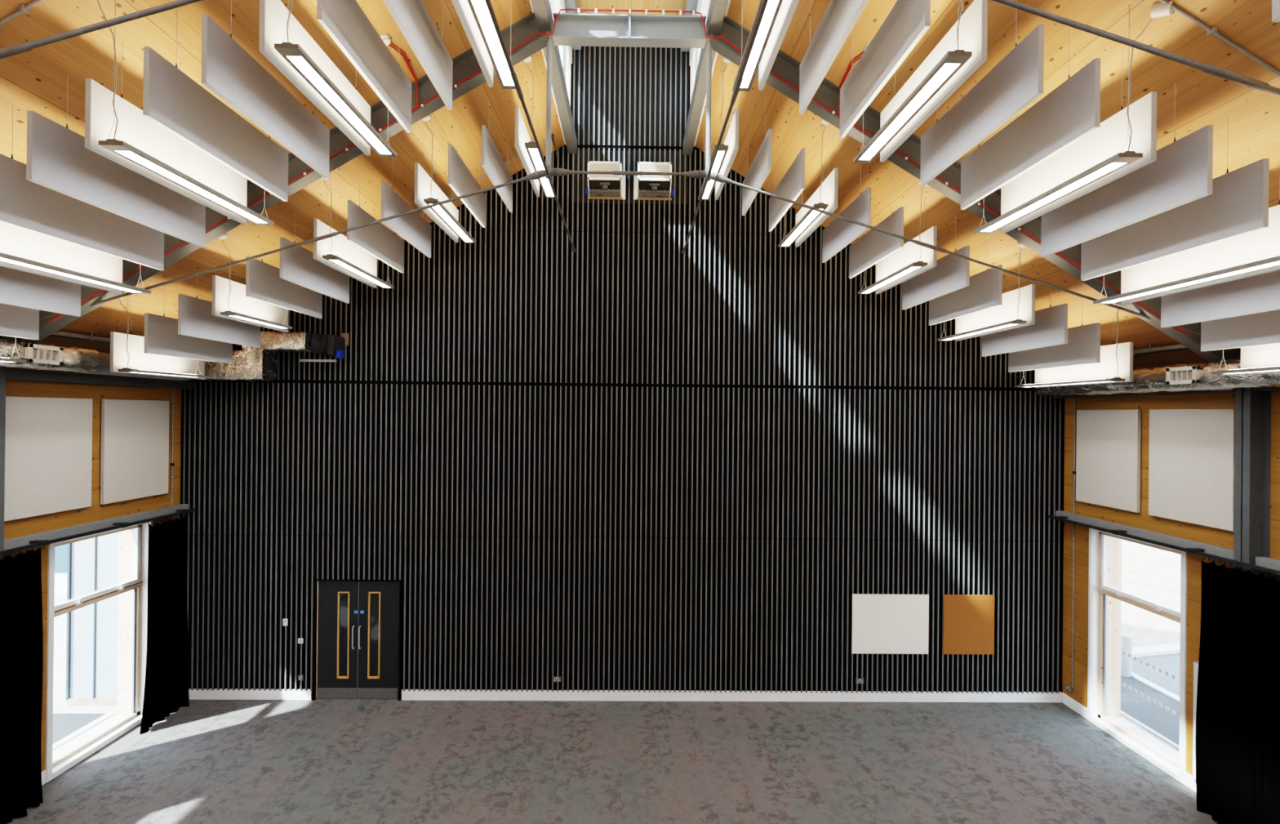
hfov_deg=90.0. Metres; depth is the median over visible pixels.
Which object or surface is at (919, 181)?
cable
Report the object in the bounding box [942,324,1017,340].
diffuser
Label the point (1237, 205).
acoustic baffle
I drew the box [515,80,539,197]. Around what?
acoustic baffle
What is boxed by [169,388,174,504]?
conduit
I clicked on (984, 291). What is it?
acoustic baffle
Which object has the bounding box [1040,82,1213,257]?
acoustic baffle
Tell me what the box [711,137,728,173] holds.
pendant lamp
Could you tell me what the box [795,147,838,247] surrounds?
acoustic baffle
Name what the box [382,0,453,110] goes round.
acoustic baffle
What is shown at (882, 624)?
whiteboard
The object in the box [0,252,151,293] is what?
pendant lamp
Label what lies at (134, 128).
acoustic baffle
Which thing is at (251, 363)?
duct
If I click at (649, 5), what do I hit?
ceiling
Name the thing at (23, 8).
conduit
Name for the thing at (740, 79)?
rod
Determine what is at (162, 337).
acoustic baffle
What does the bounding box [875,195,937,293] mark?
acoustic baffle
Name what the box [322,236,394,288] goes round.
pendant lamp
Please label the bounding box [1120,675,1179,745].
path
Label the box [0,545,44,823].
curtain
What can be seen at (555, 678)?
wall socket
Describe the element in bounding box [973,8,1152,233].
pendant lamp
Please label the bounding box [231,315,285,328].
diffuser
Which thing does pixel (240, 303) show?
acoustic baffle
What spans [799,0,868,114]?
acoustic baffle
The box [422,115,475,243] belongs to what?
pendant lamp
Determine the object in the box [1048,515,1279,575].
track
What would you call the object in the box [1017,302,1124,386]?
pendant lamp
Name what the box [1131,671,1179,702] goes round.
kerb
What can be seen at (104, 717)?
kerb
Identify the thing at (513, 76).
rod
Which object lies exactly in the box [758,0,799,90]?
acoustic baffle
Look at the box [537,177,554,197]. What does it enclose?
pendant lamp
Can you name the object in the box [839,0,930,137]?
acoustic baffle
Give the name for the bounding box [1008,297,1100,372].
acoustic baffle
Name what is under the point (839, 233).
acoustic baffle
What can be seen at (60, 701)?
ground
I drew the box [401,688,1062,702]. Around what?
baseboard
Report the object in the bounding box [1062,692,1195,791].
baseboard
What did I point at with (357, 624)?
door
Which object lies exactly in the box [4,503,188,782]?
window
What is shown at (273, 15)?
acoustic baffle
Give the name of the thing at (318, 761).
floor
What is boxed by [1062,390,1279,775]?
wall
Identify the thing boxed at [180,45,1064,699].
wall
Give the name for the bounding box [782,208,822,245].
diffuser
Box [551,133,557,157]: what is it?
cable gland
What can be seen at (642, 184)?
tray
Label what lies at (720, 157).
diffuser
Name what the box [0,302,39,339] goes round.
acoustic baffle
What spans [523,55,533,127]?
cable
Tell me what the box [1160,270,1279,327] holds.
acoustic baffle
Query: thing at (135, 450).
wall panel
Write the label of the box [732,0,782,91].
pendant lamp
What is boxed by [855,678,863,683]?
wall socket
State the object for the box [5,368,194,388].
beam
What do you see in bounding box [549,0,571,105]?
window
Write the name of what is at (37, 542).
track
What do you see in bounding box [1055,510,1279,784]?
window
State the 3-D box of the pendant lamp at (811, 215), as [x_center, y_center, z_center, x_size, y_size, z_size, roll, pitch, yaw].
[2.425,-3.352,9.590,0.214,1.224,2.104,1,0,-1]
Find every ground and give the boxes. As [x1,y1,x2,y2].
[53,593,116,714]
[1120,539,1181,646]
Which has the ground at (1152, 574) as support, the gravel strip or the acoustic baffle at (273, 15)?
the gravel strip
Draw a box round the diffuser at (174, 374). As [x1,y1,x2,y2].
[137,372,192,377]
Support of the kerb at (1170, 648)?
on the ground at (1152, 574)
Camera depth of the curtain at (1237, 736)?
7.94 m
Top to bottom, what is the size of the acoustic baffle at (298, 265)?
0.994 m
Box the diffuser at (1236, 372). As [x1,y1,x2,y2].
[1224,369,1279,373]
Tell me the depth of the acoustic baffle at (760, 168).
9.27 m
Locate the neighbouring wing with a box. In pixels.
[66,531,119,705]
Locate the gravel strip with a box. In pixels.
[1120,714,1179,752]
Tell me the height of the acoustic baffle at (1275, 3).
0.847 m
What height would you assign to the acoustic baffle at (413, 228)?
1.029 m
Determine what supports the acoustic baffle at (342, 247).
hanging from the ceiling at (35, 80)
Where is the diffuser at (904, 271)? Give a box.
[862,266,919,293]
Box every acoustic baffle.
[0,106,164,270]
[0,222,122,293]
[0,265,80,316]
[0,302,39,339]
[26,74,205,247]
[84,48,247,224]
[110,331,204,379]
[142,13,288,201]
[143,287,232,363]
[177,267,260,347]
[200,0,329,178]
[212,250,288,332]
[245,256,322,318]
[258,0,370,155]
[279,237,349,303]
[313,217,377,288]
[316,0,411,133]
[346,181,404,272]
[380,156,431,257]
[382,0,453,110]
[413,162,458,242]
[448,120,485,227]
[451,0,493,87]
[481,124,512,212]
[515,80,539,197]
[715,105,738,199]
[742,110,772,215]
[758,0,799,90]
[768,130,804,231]
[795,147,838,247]
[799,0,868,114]
[822,162,871,262]
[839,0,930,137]
[848,176,903,278]
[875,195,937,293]
[880,0,987,161]
[902,245,969,309]
[920,0,1044,186]
[928,248,1002,325]
[955,255,1035,341]
[960,15,1100,209]
[982,303,1067,356]
[1000,67,1156,233]
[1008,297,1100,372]
[1035,341,1133,387]
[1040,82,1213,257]
[1080,115,1269,280]
[1120,196,1279,304]
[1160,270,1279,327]
[1200,309,1279,351]
[1240,342,1279,374]
[1271,0,1279,22]
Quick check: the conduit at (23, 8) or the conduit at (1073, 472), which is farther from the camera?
the conduit at (1073, 472)
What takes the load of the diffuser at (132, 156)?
attached to the pendant lamp at (121, 148)
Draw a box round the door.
[311,578,401,700]
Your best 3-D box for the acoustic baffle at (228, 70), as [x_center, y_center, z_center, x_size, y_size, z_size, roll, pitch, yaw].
[-3.415,-3.078,6.012,0.045,1.029,2.032,1,0,-1]
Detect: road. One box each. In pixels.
[53,712,105,743]
[1132,653,1180,696]
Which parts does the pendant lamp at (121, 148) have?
power cord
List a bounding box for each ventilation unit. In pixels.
[584,160,625,199]
[633,161,674,199]
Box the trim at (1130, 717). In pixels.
[1120,710,1179,750]
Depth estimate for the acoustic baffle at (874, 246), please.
9.40 m
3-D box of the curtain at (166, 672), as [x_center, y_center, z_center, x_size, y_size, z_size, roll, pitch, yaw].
[-7.940,3.447,10.750,0.183,3.381,1.113,1,0,-1]
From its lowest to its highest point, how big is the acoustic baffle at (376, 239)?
1.017 m
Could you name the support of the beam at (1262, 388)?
attached to the wall at (1204, 534)
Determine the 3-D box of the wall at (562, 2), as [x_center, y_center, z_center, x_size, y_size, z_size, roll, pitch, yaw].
[-1.237,-5.825,3.823,0.240,1.940,15.660,1,0,-1]
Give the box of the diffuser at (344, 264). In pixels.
[329,259,389,287]
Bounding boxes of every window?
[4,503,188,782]
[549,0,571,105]
[689,0,710,105]
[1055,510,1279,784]
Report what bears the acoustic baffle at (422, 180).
hanging from the ceiling at (35, 80)
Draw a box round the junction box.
[1150,0,1174,17]
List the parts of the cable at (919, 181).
power cord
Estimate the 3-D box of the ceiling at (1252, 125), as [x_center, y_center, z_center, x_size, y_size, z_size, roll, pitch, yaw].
[4.837,-2.690,3.881,7.590,4.912,16.110,1,0,-1]
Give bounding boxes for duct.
[0,330,348,381]
[1034,360,1279,395]
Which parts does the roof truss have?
tie rod, hanger rod, hanger rod, tie rod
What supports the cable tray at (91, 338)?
hanging from the ceiling at (35, 80)
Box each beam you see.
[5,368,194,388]
[531,0,577,153]
[564,0,581,49]
[680,0,697,51]
[683,0,728,155]
[1053,386,1279,397]
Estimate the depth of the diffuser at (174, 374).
9.28 m
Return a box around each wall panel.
[4,395,92,521]
[100,399,168,504]
[1075,409,1141,512]
[1148,408,1235,531]
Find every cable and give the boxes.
[49,8,1189,335]
[320,176,332,233]
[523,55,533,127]
[720,55,730,126]
[919,181,928,239]
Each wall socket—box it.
[297,674,303,679]
[552,675,560,681]
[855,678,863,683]
[1066,684,1072,692]
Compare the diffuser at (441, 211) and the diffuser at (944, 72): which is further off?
the diffuser at (441, 211)
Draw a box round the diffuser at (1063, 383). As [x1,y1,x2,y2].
[1028,381,1110,386]
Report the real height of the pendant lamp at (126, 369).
1.055 m
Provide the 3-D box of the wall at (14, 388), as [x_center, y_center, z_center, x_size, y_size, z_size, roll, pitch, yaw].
[-8.348,2.186,3.800,0.420,6.276,15.850,1,0,-1]
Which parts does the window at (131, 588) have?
sill, support rail, sill, sash, post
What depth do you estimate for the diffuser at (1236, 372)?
6.73 m
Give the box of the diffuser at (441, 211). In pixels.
[429,204,471,241]
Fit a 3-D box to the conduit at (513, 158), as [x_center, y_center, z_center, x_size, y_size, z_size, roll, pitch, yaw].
[-4.339,-3.062,10.944,5.709,3.464,0.050,1,0,-1]
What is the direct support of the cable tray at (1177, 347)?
hanging from the ceiling at (1252, 125)
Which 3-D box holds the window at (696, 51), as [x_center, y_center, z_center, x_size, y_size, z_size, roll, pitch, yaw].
[1.058,-5.792,3.807,0.110,1.020,15.560,1,0,-1]
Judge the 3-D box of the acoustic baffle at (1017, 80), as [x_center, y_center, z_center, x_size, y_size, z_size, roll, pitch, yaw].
[3.115,-3.024,6.003,0.045,1.088,2.032,1,0,-1]
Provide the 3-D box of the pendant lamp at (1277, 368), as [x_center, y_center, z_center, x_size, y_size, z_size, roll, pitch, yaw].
[6.461,-0.959,6.006,0.186,1.078,2.188,1,0,-1]
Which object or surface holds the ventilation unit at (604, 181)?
attached to the wall at (626, 460)
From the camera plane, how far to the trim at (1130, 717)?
10.79 m
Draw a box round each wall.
[4,367,182,771]
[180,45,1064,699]
[528,0,572,144]
[688,0,730,146]
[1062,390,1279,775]
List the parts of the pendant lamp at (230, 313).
power cord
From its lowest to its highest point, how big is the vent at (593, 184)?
0.093 m
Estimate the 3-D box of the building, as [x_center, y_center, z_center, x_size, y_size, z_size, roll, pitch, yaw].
[-16.883,1.633,20.974,11.000,7.120,5.560,1,0,-1]
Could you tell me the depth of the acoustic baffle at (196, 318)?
9.11 m
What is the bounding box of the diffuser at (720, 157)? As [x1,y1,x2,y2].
[702,151,724,198]
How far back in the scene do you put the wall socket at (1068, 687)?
11.48 m
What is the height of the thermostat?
0.125 m
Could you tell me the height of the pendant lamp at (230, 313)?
1.090 m
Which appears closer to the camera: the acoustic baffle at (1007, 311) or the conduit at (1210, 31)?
the conduit at (1210, 31)
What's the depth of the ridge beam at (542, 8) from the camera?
9.02 m
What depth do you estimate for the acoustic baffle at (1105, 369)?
9.15 m
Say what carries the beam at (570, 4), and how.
attached to the wall at (562, 2)
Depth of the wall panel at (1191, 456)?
8.94 m
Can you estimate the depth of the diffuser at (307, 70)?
5.84 m
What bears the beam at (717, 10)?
attached to the roof truss
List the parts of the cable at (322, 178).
power cord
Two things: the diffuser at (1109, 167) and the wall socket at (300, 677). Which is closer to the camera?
the diffuser at (1109, 167)
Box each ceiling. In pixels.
[0,0,564,353]
[576,0,686,15]
[695,0,1279,368]
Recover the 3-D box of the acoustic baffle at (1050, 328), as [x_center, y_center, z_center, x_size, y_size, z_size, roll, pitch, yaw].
[5.728,-1.417,9.635,0.045,0.990,2.032,1,0,-1]
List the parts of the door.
kick plate, vision panel glass, pull handle, pull handle, vision panel glass, kick plate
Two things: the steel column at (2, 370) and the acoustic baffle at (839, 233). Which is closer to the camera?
the steel column at (2, 370)
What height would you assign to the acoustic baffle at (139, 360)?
0.934 m
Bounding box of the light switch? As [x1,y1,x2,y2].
[297,637,303,643]
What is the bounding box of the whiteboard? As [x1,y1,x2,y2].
[851,593,928,653]
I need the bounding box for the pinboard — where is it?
[942,594,994,653]
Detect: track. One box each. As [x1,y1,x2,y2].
[0,508,196,555]
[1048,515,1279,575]
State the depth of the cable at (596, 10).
7.79 m
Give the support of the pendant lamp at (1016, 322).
hanging from the ceiling at (1252, 125)
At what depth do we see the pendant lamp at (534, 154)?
8.93 m
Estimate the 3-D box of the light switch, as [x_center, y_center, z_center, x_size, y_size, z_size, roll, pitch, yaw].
[-6.076,4.095,11.456,0.092,0.092,0.020,1,0,-1]
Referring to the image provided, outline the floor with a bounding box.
[6,698,1217,823]
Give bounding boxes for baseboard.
[41,769,45,785]
[188,688,311,699]
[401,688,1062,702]
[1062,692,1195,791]
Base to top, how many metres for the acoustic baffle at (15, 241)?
0.970 m
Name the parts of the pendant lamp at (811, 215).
power cord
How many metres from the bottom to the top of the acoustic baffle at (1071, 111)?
1.071 m
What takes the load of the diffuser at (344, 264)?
attached to the pendant lamp at (350, 267)
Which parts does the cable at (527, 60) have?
power cord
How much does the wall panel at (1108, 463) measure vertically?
1.600 m
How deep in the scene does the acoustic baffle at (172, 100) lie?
5.71 m
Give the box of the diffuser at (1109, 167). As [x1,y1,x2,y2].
[982,162,1126,231]
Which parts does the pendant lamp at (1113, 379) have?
power cord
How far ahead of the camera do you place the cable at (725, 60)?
8.55 m
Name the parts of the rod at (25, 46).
tie rod, tie rod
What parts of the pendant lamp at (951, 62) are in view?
power cord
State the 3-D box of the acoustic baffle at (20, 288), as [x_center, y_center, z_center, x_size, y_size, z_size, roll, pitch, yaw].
[-6.105,-1.522,5.970,0.045,0.958,2.032,1,0,-1]
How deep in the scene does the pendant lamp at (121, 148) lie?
5.56 m
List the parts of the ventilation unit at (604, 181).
louvre frame, damper motor, casing, wall trim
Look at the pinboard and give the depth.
11.62 m
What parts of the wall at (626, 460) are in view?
dark rail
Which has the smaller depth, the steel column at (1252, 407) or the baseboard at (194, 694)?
the steel column at (1252, 407)
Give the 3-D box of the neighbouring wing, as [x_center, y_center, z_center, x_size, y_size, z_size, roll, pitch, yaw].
[-9.455,1.590,12.451,1.545,7.320,2.020,1,0,-1]
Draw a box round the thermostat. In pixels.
[282,618,288,625]
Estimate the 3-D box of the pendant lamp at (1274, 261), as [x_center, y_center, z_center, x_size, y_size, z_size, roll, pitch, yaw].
[5.128,-1.759,5.989,0.186,1.127,2.188,1,0,-1]
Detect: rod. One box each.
[0,0,1279,95]
[484,0,576,252]
[681,0,768,253]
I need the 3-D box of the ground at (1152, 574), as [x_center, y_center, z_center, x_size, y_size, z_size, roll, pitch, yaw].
[33.873,5.760,15.483,51.580,0.100,90.000,1,0,-1]
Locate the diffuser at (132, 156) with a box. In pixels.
[115,151,266,222]
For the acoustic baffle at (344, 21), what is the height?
1.053 m
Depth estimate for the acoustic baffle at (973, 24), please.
5.53 m
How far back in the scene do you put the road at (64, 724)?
10.78 m
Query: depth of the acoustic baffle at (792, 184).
9.30 m
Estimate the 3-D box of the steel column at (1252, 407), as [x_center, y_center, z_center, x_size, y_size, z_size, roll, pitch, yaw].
[7.667,2.303,8.028,0.260,5.980,0.200,1,0,-1]
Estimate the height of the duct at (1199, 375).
0.365 m
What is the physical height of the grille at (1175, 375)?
0.220 m
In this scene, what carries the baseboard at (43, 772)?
attached to the wall at (14, 388)
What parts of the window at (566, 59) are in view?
timber post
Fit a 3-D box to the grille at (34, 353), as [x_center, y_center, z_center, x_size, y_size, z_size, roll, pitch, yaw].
[-7.297,-0.700,7.811,0.110,0.225,0.470,1,0,-1]
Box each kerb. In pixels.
[52,712,115,750]
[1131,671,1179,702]
[1132,642,1180,657]
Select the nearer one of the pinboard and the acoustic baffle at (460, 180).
the acoustic baffle at (460, 180)
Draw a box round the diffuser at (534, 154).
[528,148,553,195]
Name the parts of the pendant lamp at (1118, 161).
power cord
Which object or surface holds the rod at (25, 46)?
attached to the ceiling at (35, 80)
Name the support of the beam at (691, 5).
attached to the wall at (699, 2)
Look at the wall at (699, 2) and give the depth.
10.10 m
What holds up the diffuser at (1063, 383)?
attached to the pendant lamp at (1113, 379)
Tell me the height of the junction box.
0.136 m
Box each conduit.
[0,0,44,26]
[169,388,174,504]
[390,138,546,230]
[1071,397,1075,687]
[1159,0,1279,76]
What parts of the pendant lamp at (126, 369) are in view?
power cord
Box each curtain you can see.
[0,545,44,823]
[139,512,189,733]
[1195,555,1279,823]
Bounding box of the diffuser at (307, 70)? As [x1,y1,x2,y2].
[287,56,391,154]
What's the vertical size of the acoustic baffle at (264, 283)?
0.982 m
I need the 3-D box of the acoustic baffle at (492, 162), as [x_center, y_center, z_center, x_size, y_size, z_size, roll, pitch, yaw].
[-2.121,-3.850,9.622,0.045,1.065,2.032,1,0,-1]
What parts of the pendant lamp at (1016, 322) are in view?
power cord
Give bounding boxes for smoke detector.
[379,33,417,109]
[838,42,870,116]
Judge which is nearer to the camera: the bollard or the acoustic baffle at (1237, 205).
the acoustic baffle at (1237, 205)
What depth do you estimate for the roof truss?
7.87 m
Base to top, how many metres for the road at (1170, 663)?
0.030 m
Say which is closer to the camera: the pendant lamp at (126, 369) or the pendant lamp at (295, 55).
the pendant lamp at (295, 55)
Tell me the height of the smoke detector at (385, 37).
0.387 m
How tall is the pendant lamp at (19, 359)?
1.055 m
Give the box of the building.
[54,543,67,594]
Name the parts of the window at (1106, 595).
post, sill, sash, sill, support rail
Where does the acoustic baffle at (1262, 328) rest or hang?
hanging from the ceiling at (1252, 125)
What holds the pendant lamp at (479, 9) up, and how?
hanging from the ceiling at (35, 80)
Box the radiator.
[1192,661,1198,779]
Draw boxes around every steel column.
[0,367,5,559]
[1233,387,1271,577]
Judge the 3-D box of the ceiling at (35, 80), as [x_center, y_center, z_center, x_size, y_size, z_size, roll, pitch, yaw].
[-5.012,-2.789,3.738,7.590,4.912,16.110,1,0,-1]
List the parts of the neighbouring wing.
corner trim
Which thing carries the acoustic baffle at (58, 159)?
hanging from the ceiling at (35, 80)
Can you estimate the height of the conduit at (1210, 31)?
2.562 m
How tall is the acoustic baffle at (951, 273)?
1.039 m
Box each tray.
[48,330,110,344]
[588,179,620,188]
[638,180,670,189]
[1133,343,1189,355]
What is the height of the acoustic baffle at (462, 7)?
1.077 m
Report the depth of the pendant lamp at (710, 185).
10.14 m
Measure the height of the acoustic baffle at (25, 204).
0.982 m
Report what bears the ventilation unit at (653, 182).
attached to the wall at (626, 460)
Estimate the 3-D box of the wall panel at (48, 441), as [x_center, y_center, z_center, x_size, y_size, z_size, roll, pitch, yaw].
[-8.157,0.601,8.826,0.074,1.600,1.347,1,0,-1]
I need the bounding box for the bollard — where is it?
[1120,632,1132,676]
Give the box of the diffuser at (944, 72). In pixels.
[858,63,959,159]
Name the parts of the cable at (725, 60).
power cord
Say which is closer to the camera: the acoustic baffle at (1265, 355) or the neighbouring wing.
the acoustic baffle at (1265, 355)
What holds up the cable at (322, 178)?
hanging from the ceiling at (35, 80)
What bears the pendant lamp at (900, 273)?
hanging from the ceiling at (1252, 125)
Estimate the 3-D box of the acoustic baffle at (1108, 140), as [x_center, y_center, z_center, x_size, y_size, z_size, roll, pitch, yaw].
[4.003,-2.491,6.015,0.045,1.055,2.032,1,0,-1]
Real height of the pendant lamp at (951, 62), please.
1.224 m
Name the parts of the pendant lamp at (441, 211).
power cord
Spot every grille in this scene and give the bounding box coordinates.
[24,342,63,364]
[1165,365,1199,384]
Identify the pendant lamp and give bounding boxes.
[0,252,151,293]
[0,345,26,362]
[97,0,274,225]
[117,293,205,377]
[217,232,292,328]
[274,0,397,156]
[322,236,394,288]
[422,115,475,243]
[467,0,515,88]
[524,133,544,171]
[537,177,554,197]
[697,177,715,199]
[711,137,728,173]
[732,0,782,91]
[777,118,829,247]
[853,0,972,162]
[857,245,927,293]
[937,241,1026,340]
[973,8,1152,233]
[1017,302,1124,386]
[1093,255,1279,303]
[1212,349,1279,373]
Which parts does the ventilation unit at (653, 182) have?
wall trim, damper motor, casing, louvre frame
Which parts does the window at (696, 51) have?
timber post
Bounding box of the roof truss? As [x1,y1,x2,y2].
[0,12,1240,361]
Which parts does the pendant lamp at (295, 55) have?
power cord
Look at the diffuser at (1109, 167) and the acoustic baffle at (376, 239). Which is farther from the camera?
the acoustic baffle at (376, 239)
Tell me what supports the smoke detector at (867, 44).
attached to the ceiling at (1252, 125)
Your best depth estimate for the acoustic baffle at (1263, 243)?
5.97 m
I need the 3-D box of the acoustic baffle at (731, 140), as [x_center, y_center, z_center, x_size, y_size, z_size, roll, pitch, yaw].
[1.286,-4.084,9.575,0.045,1.153,2.032,1,0,-1]

